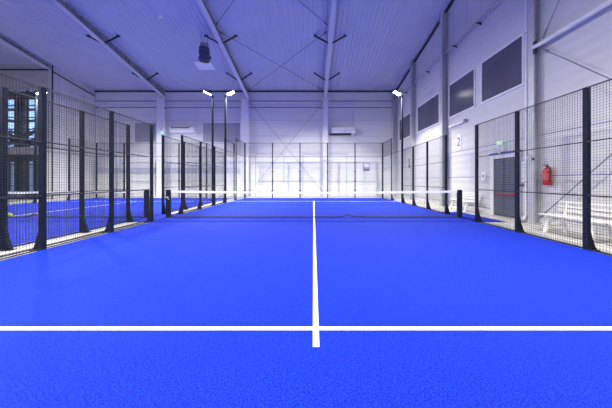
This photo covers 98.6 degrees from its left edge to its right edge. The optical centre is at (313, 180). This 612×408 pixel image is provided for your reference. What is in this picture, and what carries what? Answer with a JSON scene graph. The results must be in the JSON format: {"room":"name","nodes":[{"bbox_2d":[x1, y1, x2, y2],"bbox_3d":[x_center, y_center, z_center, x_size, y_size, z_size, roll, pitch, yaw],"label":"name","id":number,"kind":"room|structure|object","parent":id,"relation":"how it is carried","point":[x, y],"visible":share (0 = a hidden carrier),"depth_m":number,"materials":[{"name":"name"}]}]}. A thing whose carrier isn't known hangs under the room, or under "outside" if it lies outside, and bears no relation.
{"room":"sports hall","nodes":[
{"label":"sports hall","id":0,"kind":"room"},
{"bbox_2d":[8,92,34,191],"bbox_3d":[-23.805,-3.120,22.900,11.350,9.200,0.200,0,0,0],"label":"wall","id":1,"kind":"structure","parent":0,"point":[23,102],"depth_m":22.80,"materials":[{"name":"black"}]},
{"bbox_2d":[8,92,33,194],"bbox_3d":[-24.935,-3.165,22.695,5.290,8.910,0.190,0,0,0],"label":"window","id":2,"kind":"structure","parent":1,"relation":"in","point":[12,102],"depth_m":22.73,"materials":[{"name":"blue glass"}]},
{"bbox_2d":[0,64,48,191],"bbox_3d":[-21.205,-3.198,17.900,6.550,9.357,0.200,0,0,0],"label":"wall","id":3,"kind":"structure","parent":0,"point":[38,77],"depth_m":17.80,"materials":[{"name":"white paint"}]},
{"bbox_2d":[8,88,37,195],"bbox_3d":[-19.595,-2.470,17.825,2.670,7.500,0.230,0,0,0],"label":"window","id":4,"kind":"structure","parent":3,"relation":"in","point":[14,89],"depth_m":17.81,"materials":[{"name":"grey metal"}]},
{"bbox_2d":[0,69,48,69],"bbox_3d":[-21.205,-7.477,17.770,6.550,0.080,0.059,0,0,0],"label":"trim","id":5,"kind":"structure","parent":3,"relation":"attached to","point":[0,69],"depth_m":17.74,"materials":[{"name":"grey metal"}]},
{"bbox_2d":[49,64,95,198],"bbox_3d":[-17.830,-3.203,19.600,0.200,9.367,3.600,0,0,0],"label":"wall","id":6,"kind":"structure","parent":0,"point":[60,85],"depth_m":19.11,"materials":[{"name":"white paint"}]},
{"bbox_2d":[52,65,52,197],"bbox_3d":[-17.705,-3.258,17.835,0.050,9.097,0.069,0,0,0],"label":"trim","id":7,"kind":"structure","parent":6,"relation":"attached to","point":[52,65],"depth_m":17.82,"materials":[{"name":"grey metal"}]},
{"bbox_2d":[52,71,94,96],"bbox_3d":[-17.700,-7.093,19.550,0.059,0.647,3.500,0,0,0],"label":"trim","id":8,"kind":"structure","parent":6,"relation":"attached to","point":[52,71],"depth_m":19.33,"materials":[{"name":"grey metal"}]},
{"bbox_2d":[0,0,450,91],"bbox_3d":[-8.742,-9.375,9.100,31.475,4.242,24.800,0,0,0],"label":"ceiling","id":9,"kind":"structure","parent":0,"point":[378,49],"depth_m":15.45,"materials":[{"name":"white metal"}]},
{"bbox_2d":[0,34,50,68],"bbox_3d":[-17.930,-9.065,9.060,0.340,4.418,24.480,0,0,0],"label":"roof beam","id":10,"kind":"structure","parent":9,"relation":"attached to","point":[4,40],"depth_m":16.27,"materials":[{"name":"metal"}]},
{"bbox_2d":[51,0,166,97],"bbox_3d":[-12.030,-8.955,9.060,1.860,4.638,24.480,0,0,0],"label":"roof beam","id":11,"kind":"structure","parent":9,"relation":"attached to","point":[70,10],"depth_m":15.26,"materials":[{"name":"metal"}]},
{"bbox_2d":[198,42,210,62],"bbox_3d":[-6.230,-7.572,15.000,0.616,1.543,0.616,0,0,45],"label":"fan","id":12,"kind":"object","parent":9,"relation":"hanging from","point":[204,49],"visible":1,"depth_m":14.80,"materials":[{"name":"black metal"}]},
{"bbox_2d":[193,61,215,69],"bbox_3d":[-7.405,-7.810,17.900,1.150,0.206,0.900,0,0,0],"label":"ceiling panel","id":13,"kind":"object","parent":9,"relation":"attached to","point":[201,66],"visible":0.93,"depth_m":17.85,"materials":[{"name":"white metal"}]},
{"bbox_2d":[196,0,252,97],"bbox_3d":[-5.300,-8.955,9.060,1.860,4.638,24.480,0,0,0],"label":"roof beam","id":14,"kind":"structure","parent":9,"relation":"attached to","point":[203,5],"depth_m":15.18,"materials":[{"name":"metal"}]},
{"bbox_2d":[219,31,322,89],"bbox_3d":[-2.245,-7.737,17.800,0.057,1.100,8.759,0,0,43],"label":"rod","id":15,"kind":"object","parent":14,"relation":"attached to","point":[219,31],"visible":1,"depth_m":16.88,"materials":[{"name":"grey metal"}]},
{"bbox_2d":[314,0,346,97],"bbox_3d":[0.950,-8.955,9.060,1.860,4.638,24.480,0,0,0],"label":"roof beam","id":16,"kind":"structure","parent":9,"relation":"attached to","point":[330,41],"depth_m":15.03,"materials":[{"name":"metal"}]},
{"bbox_2d":[248,31,326,90],"bbox_3d":[-2.245,-7.707,17.800,0.057,1.160,8.759,0,0,-43],"label":"rod","id":17,"kind":"object","parent":16,"relation":"attached to","point":[326,31],"visible":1,"depth_m":16.79,"materials":[{"name":"grey metal"}]},
{"bbox_2d":[329,90,354,134],"bbox_3d":[2.285,-5.484,21.147,2.070,3.629,0.505,0,0,0],"label":"air conditioner","id":18,"kind":"object","parent":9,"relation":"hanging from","point":[335,130],"visible":1,"depth_m":20.93,"materials":[{"name":"white plastic"}]},
{"bbox_2d":[96,92,391,194],"bbox_3d":[-5.605,-2.910,21.500,24.650,8.780,0.200,0,0,0],"label":"wall","id":19,"kind":"structure","parent":0,"point":[373,126],"depth_m":21.40,"materials":[{"name":"white paint"}]},
{"bbox_2d":[134,122,155,142],"bbox_3d":[-13.680,-3.880,21.375,1.800,1.660,0.050,0,0,0],"label":"window","id":20,"kind":"structure","parent":19,"relation":"in","point":[145,127],"depth_m":21.37,"materials":[{"name":"grey glass"}]},
{"bbox_2d":[98,168,240,173],"bbox_3d":[-11.805,-0.760,21.369,11.850,0.440,0.059,0,0,0],"label":"trim","id":21,"kind":"structure","parent":19,"relation":"attached to","point":[143,170],"depth_m":21.34,"materials":[{"name":"blue"}]},
{"bbox_2d":[169,109,195,132],"bbox_3d":[-10.487,-4.770,21.143,1.986,1.900,0.512,0,0,0],"label":"air conditioner","id":22,"kind":"object","parent":19,"relation":"attached to","point":[171,129],"visible":1,"depth_m":20.90,"materials":[{"name":"white plastic"}]},
{"bbox_2d":[202,122,240,142],"bbox_3d":[-7.480,-3.880,21.375,3.100,1.660,0.050,0,0,0],"label":"window","id":23,"kind":"structure","parent":19,"relation":"in","point":[233,129],"depth_m":21.37,"materials":[{"name":"grey glass"}]},
{"bbox_2d":[95,91,392,91],"bbox_3d":[-5.505,-7.215,21.350,24.450,0.090,0.100,0,0,0],"label":"trim","id":24,"kind":"structure","parent":19,"relation":"attached to","point":[95,91],"depth_m":21.30,"materials":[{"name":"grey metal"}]},
{"bbox_2d":[96,107,391,107],"bbox_3d":[-5.505,-6.180,21.375,24.450,0.556,0.049,0,0,0],"label":"trim","id":25,"kind":"structure","parent":19,"relation":"attached to","point":[96,107],"depth_m":21.35,"materials":[{"name":"white metal"}]},
{"bbox_2d":[98,195,390,195],"bbox_3d":[-5.520,1.226,21.384,24.420,0.132,0.029,0,0,0],"label":"baseboard","id":26,"kind":"structure","parent":19,"relation":"attached to","point":[98,195],"depth_m":21.37,"materials":[{"name":"white metal"}]},
{"bbox_2d":[255,153,283,195],"bbox_3d":[-3.555,-0.455,21.384,2.350,3.470,0.029,0,0,0],"label":"trim","id":27,"kind":"structure","parent":19,"relation":"attached to","point":[255,153],"depth_m":21.37,"materials":[{"name":"grey metal"}]},
{"bbox_2d":[303,153,346,195],"bbox_3d":[0.920,-0.455,21.384,3.600,3.470,0.029,0,0,0],"label":"trim","id":28,"kind":"structure","parent":19,"relation":"attached to","point":[303,153],"depth_m":21.37,"materials":[{"name":"grey metal"}]},
{"bbox_2d":[363,163,369,170],"bbox_3d":[4.300,-1.100,21.381,0.520,0.640,0.034,0,0,0],"label":"notice board","id":29,"kind":"object","parent":19,"relation":"attached to","point":[366,166],"visible":1,"depth_m":21.37,"materials":[{"name":"white paper"}]},
{"bbox_2d":[0,196,611,260],"bbox_3d":[-8.830,1.396,9.150,31.300,0.208,24.700,0,0,0],"label":"floor","id":30,"kind":"structure","parent":0,"point":[436,207],"depth_m":7.20,"materials":[{"name":"concrete"}]},
{"bbox_2d":[8,121,33,146],"bbox_3d":[-22.580,-1.725,20.200,4.120,6.035,1.000,0,0,0],"label":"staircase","id":31,"kind":"structure","parent":30,"relation":"on","point":[11,139],"depth_m":19.73,"materials":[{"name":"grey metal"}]},
{"bbox_2d":[34,92,47,148],"bbox_3d":[-15.657,-1.912,14.970,0.697,6.408,0.340,0,0,0],"label":"floodlight pole","id":32,"kind":"object","parent":30,"relation":"on","point":[36,92],"visible":0.2,"depth_m":14.93,"materials":[{"name":"metal"}]},
{"bbox_2d":[8,138,94,203],"bbox_3d":[-15.879,-0.714,14.469,0.222,4.012,9.007,0,0,0],"label":"fence","id":33,"kind":"object","parent":30,"relation":"on","point":[22,177],"visible":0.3,"depth_m":14.46,"materials":[{"name":"metal"}]},
{"bbox_2d":[0,86,133,250],"bbox_3d":[-5.661,-0.214,5.675,0.222,3.012,5.060,0,0,0],"label":"fence","id":34,"kind":"object","parent":30,"relation":"on","point":[4,169],"visible":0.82,"depth_m":5.72,"materials":[{"name":"metal"}]},
{"bbox_2d":[0,221,143,257],"bbox_3d":[-5.250,1.278,5.620,0.060,0.027,5.000,0,0,0],"label":"kerb","id":35,"kind":"object","parent":30,"relation":"on","point":[5,255],"visible":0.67,"depth_m":5.52,"materials":[{"name":"grey concrete"}]},
{"bbox_2d":[0,72,152,259],"bbox_3d":[-5.089,-0.214,5.675,0.222,3.012,5.060,0,0,0],"label":"fence","id":36,"kind":"object","parent":30,"relation":"on","point":[41,241],"visible":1,"depth_m":5.03,"materials":[{"name":"metal"}]},
{"bbox_2d":[8,198,231,246],"bbox_3d":[-10.376,1.285,9.070,10.789,0.014,20.000,0,0,0],"label":"artificial turf","id":37,"kind":"object","parent":30,"relation":"on","point":[157,202],"visible":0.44,"depth_m":9.56,"materials":[{"name":"blue carpet"}]},
{"bbox_2d":[8,190,149,217],"bbox_3d":[-10.770,0.805,9.070,10.300,0.950,0.220,0,0,0],"label":"net","id":38,"kind":"object","parent":37,"relation":"on","point":[145,192],"visible":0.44,"depth_m":9.07,"materials":[{"name":"black fabric"}]},
{"bbox_2d":[156,99,165,195],"bbox_3d":[-12.325,-2.614,21.225,0.591,7.812,0.410,0,0,0],"label":"steel column","id":39,"kind":"structure","parent":30,"relation":"on","point":[159,102],"depth_m":21.06,"materials":[{"name":"white metal"}]},
{"bbox_2d":[163,99,166,139],"bbox_3d":[-11.930,-2.589,21.065,0.140,7.762,0.370,0,0,0],"label":"pipe","id":40,"kind":"object","parent":30,"relation":"on","point":[163,99],"visible":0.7,"depth_m":20.90,"materials":[{"name":"plastic"}]},
{"bbox_2d":[162,135,233,213],"bbox_3d":[-5.661,-0.714,14.469,0.222,4.012,9.007,0,0,0],"label":"fence","id":41,"kind":"object","parent":30,"relation":"on","point":[163,136],"visible":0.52,"depth_m":11.22,"materials":[{"name":"metal"}]},
{"bbox_2d":[203,90,213,149],"bbox_3d":[-5.883,-1.914,14.970,0.697,6.412,0.340,0,0,0],"label":"floodlight pole","id":42,"kind":"object","parent":30,"relation":"on","point":[205,91],"visible":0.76,"depth_m":14.93,"materials":[{"name":"metal"}]},
{"bbox_2d":[178,135,243,213],"bbox_3d":[-5.089,-0.714,14.469,0.222,4.012,9.007,0,0,0],"label":"fence","id":43,"kind":"object","parent":30,"relation":"on","point":[182,207],"visible":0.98,"depth_m":12.27,"materials":[{"name":"metal"}]},
{"bbox_2d":[223,90,234,199],"bbox_3d":[-4.867,-1.912,14.970,0.697,6.408,0.340,0,0,0],"label":"floodlight pole","id":44,"kind":"object","parent":30,"relation":"on","point":[228,93],"visible":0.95,"depth_m":14.93,"materials":[{"name":"metal"}]},
{"bbox_2d":[96,143,382,197],"bbox_3d":[-5.375,-0.714,19.115,20.880,4.012,0.090,0,0,0],"label":"glass wall","id":45,"kind":"structure","parent":30,"relation":"on","point":[355,150],"depth_m":19.09,"materials":[{"name":"glass"}]},
{"bbox_2d":[241,99,249,195],"bbox_3d":[-5.524,-2.614,21.225,0.691,7.812,0.410,0,0,0],"label":"steel column","id":46,"kind":"structure","parent":30,"relation":"on","point":[245,110],"depth_m":21.06,"materials":[{"name":"white metal"}]},
{"bbox_2d":[250,102,322,190],"bbox_3d":[-2.190,-2.670,21.210,6.028,7.339,0.062,0,0,0],"label":"rod","id":47,"kind":"object","parent":46,"relation":"attached to","point":[322,102],"visible":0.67,"depth_m":21.20,"materials":[{"name":"grey metal"}]},
{"bbox_2d":[0,198,611,407],"bbox_3d":[0.485,1.285,9.070,10.930,0.014,20.000,0,0,0],"label":"artificial turf","id":48,"kind":"object","parent":30,"relation":"on","point":[347,311],"visible":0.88,"depth_m":2.44,"materials":[{"name":"blue carpet"}]},
{"bbox_2d":[163,190,464,217],"bbox_3d":[0.020,0.805,9.070,10.300,0.950,0.220,0,0,0],"label":"net","id":49,"kind":"object","parent":48,"relation":"on","point":[168,192],"visible":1,"depth_m":9.07,"materials":[{"name":"black fabric"}]},
{"bbox_2d":[323,99,327,195],"bbox_3d":[0.930,-2.614,21.225,0.461,7.812,0.410,0,0,0],"label":"steel column","id":50,"kind":"structure","parent":30,"relation":"on","point":[325,101],"depth_m":21.06,"materials":[{"name":"white metal"}]},
{"bbox_2d":[249,102,322,191],"bbox_3d":[-2.190,-2.670,21.280,6.028,7.339,0.062,0,0,0],"label":"rod","id":51,"kind":"object","parent":50,"relation":"attached to","point":[249,102],"visible":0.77,"depth_m":21.27,"materials":[{"name":"grey metal"}]},
{"bbox_2d":[392,92,396,196],"bbox_3d":[6.500,-2.914,21.175,0.361,8.412,0.430,0,0,0],"label":"steel column","id":52,"kind":"structure","parent":30,"relation":"on","point":[394,96],"depth_m":21.17,"materials":[{"name":"white metal"}]},
{"bbox_2d":[393,89,404,202],"bbox_3d":[4.907,-1.914,14.970,0.697,6.412,0.340,0,0,0],"label":"floodlight pole","id":53,"kind":"object","parent":30,"relation":"on","point":[395,91],"visible":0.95,"depth_m":14.96,"materials":[{"name":"metal"}]},
{"bbox_2d":[409,62,415,199],"bbox_3d":[6.545,-3.240,17.375,0.331,9.064,0.330,0,0,0],"label":"steel column","id":54,"kind":"structure","parent":30,"relation":"on","point":[412,65],"depth_m":17.36,"materials":[{"name":"white metal"}]},
{"bbox_2d":[383,135,449,213],"bbox_3d":[5.129,-0.714,14.469,0.222,4.012,9.007,0,0,0],"label":"fence","id":55,"kind":"object","parent":30,"relation":"on","point":[426,201],"visible":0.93,"depth_m":11.91,"materials":[{"name":"metal"}]},
{"bbox_2d":[438,11,447,205],"bbox_3d":[6.545,-3.574,13.260,0.331,9.732,0.360,0,0,0],"label":"steel column","id":56,"kind":"structure","parent":30,"relation":"on","point":[443,16],"depth_m":13.23,"materials":[{"name":"white metal"}]},
{"bbox_2d":[449,192,481,211],"bbox_3d":[6.384,0.903,11.150,0.640,0.795,1.500,0,0,0],"label":"bench","id":57,"kind":"object","parent":30,"relation":"on","point":[467,202],"visible":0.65,"depth_m":11.01,"materials":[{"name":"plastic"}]},
{"bbox_2d":[526,0,540,223],"bbox_3d":[6.596,-4.022,7.890,0.231,10.629,0.300,0,0,0],"label":"steel column","id":58,"kind":"structure","parent":30,"relation":"on","point":[533,5],"depth_m":7.86,"materials":[{"name":"white metal"}]},
{"bbox_2d":[532,0,611,53],"bbox_3d":[6.500,-3.900,4.385,0.120,0.360,6.770,0,0,0],"label":"strut","id":59,"kind":"object","parent":58,"relation":"attached to","point":[606,3],"visible":1,"depth_m":6.57,"materials":[{"name":"white metal"}]},
{"bbox_2d":[542,0,559,38],"bbox_3d":[6.580,-6.545,5.875,0.062,4.984,3.401,0,0,0],"label":"rod","id":60,"kind":"object","parent":59,"relation":"attached to","point":[546,29],"visible":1,"depth_m":7.36,"materials":[{"name":"grey metal"}]},
{"bbox_2d":[542,48,610,78],"bbox_3d":[6.580,-1.395,4.875,0.062,4.796,5.391,0,0,0],"label":"rod","id":61,"kind":"object","parent":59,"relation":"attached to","point":[543,49],"visible":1,"depth_m":6.62,"materials":[{"name":"grey metal"}]},
{"bbox_2d":[475,78,611,255],"bbox_3d":[5.129,-0.214,5.675,0.222,3.012,5.060,0,0,0],"label":"fence","id":62,"kind":"object","parent":30,"relation":"on","point":[587,241],"visible":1,"depth_m":5.51,"materials":[{"name":"metal"}]},
{"bbox_2d":[538,200,611,240],"bbox_3d":[5.984,0.903,5.950,0.640,0.795,1.500,0,0,0],"label":"bench","id":63,"kind":"object","parent":30,"relation":"on","point":[593,221],"visible":0.74,"depth_m":6.12,"materials":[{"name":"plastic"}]},
{"bbox_2d":[397,0,611,230],"bbox_3d":[6.820,-4.915,9.200,0.200,12.790,24.800,0,0,0],"label":"wall","id":64,"kind":"structure","parent":0,"point":[588,44],"depth_m":8.54,"materials":[{"name":"white paint"}]},
{"bbox_2d":[399,113,409,140],"bbox_3d":[6.695,-3.870,19.225,0.050,1.680,2.590,0,0,0],"label":"window","id":65,"kind":"structure","parent":64,"relation":"in","point":[406,119],"depth_m":19.12,"materials":[{"name":"grey glass"}]},
{"bbox_2d":[396,0,454,89],"bbox_3d":[6.675,-9.190,9.050,0.089,4.120,24.500,0,0,0],"label":"trim","id":66,"kind":"structure","parent":64,"relation":"attached to","point":[452,1],"depth_m":15.35,"materials":[{"name":"grey metal"}]},
{"bbox_2d":[417,92,439,132],"bbox_3d":[6.695,-3.870,15.435,0.050,1.680,2.970,0,0,0],"label":"window","id":67,"kind":"structure","parent":64,"relation":"in","point":[428,112],"depth_m":15.17,"materials":[{"name":"grey glass"}]},
{"bbox_2d":[395,0,501,100],"bbox_3d":[6.595,-6.285,9.700,0.230,0.170,22.400,0,0,0],"label":"cable tray","id":68,"kind":"object","parent":64,"relation":"attached to","point":[497,2],"visible":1,"depth_m":11.87,"materials":[{"name":"grey metal"}]},
{"bbox_2d":[448,119,466,127],"bbox_3d":[6.625,-2.615,12.150,0.110,0.130,1.400,0,0,0],"label":"wall lamp","id":69,"kind":"object","parent":64,"relation":"attached to","point":[463,120],"visible":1,"depth_m":11.98,"materials":[{"name":"white metal"}]},
{"bbox_2d":[456,134,460,150],"bbox_3d":[6.705,-1.750,12.150,0.025,0.740,0.380,0,0,0],"label":"number sign","id":70,"kind":"object","parent":64,"relation":"attached to","point":[458,137],"visible":1,"depth_m":12.15,"materials":[{"name":"white plastic"}]},
{"bbox_2d":[448,66,475,118],"bbox_3d":[6.695,-3.870,11.940,0.050,1.680,2.120,0,0,0],"label":"window","id":71,"kind":"structure","parent":64,"relation":"in","point":[462,91],"depth_m":11.81,"materials":[{"name":"grey glass"}]},
{"bbox_2d":[481,172,485,179],"bbox_3d":[6.692,-0.170,10.350,0.045,0.320,0.240,0,0,0],"label":"box","id":72,"kind":"object","parent":64,"relation":"attached to","point":[484,174],"visible":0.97,"depth_m":10.32,"materials":[{"name":"white plastic"}]},
{"bbox_2d":[480,32,524,103],"bbox_3d":[6.695,-3.870,9.430,0.050,1.680,2.160,0,0,0],"label":"window","id":73,"kind":"structure","parent":64,"relation":"in","point":[502,72],"depth_m":9.26,"materials":[{"name":"grey glass"}]},
{"bbox_2d":[493,157,514,217],"bbox_3d":[6.665,0.240,9.170,0.110,2.040,1.100,0,0,0],"label":"door","id":74,"kind":"structure","parent":64,"relation":"in","point":[506,160],"depth_m":9.14,"materials":[{"name":"grey metal"}]},
{"bbox_2d":[397,195,610,237],"bbox_3d":[6.705,1.226,9.100,0.029,0.132,24.600,0,0,0],"label":"baseboard","id":75,"kind":"structure","parent":64,"relation":"attached to","point":[435,202],"depth_m":7.62,"materials":[{"name":"white concrete"}]},
{"bbox_2d":[490,152,520,215],"bbox_3d":[6.680,0.180,9.190,0.080,2.200,1.380,0,0,0],"label":"trim","id":76,"kind":"structure","parent":64,"relation":"attached to","point":[507,155],"depth_m":9.72,"materials":[{"name":"white metal"}]},
{"bbox_2d":[520,160,523,185],"bbox_3d":[6.689,-0.225,8.340,0.058,0.830,0.300,0,0,0],"label":"notice board","id":77,"kind":"object","parent":64,"relation":"attached to","point":[522,166],"visible":0.29,"depth_m":8.41,"materials":[{"name":"white"}]},
{"bbox_2d":[521,0,527,221],"bbox_3d":[6.505,-3.975,8.120,0.410,10.558,0.172,0,0,0],"label":"downpipe","id":78,"kind":"object","parent":64,"relation":"attached to","point":[526,1],"visible":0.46,"depth_m":8.10,"materials":[{"name":"white metal"}]},
{"bbox_2d":[542,165,551,184],"bbox_3d":[6.599,-0.152,7.432,0.252,0.585,0.213,0,0,-35],"label":"fire extinguisher","id":79,"kind":"object","parent":64,"relation":"attached to","point":[545,171],"visible":0.95,"depth_m":7.37,"materials":[{"name":"red metal"}]},
{"bbox_2d":[539,154,611,217],"bbox_3d":[6.510,-1.355,4.875,0.062,4.876,5.391,0,0,0],"label":"rod","id":80,"kind":"object","parent":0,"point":[610,154],"visible":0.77,"depth_m":6.57,"materials":[{"name":"grey metal"}]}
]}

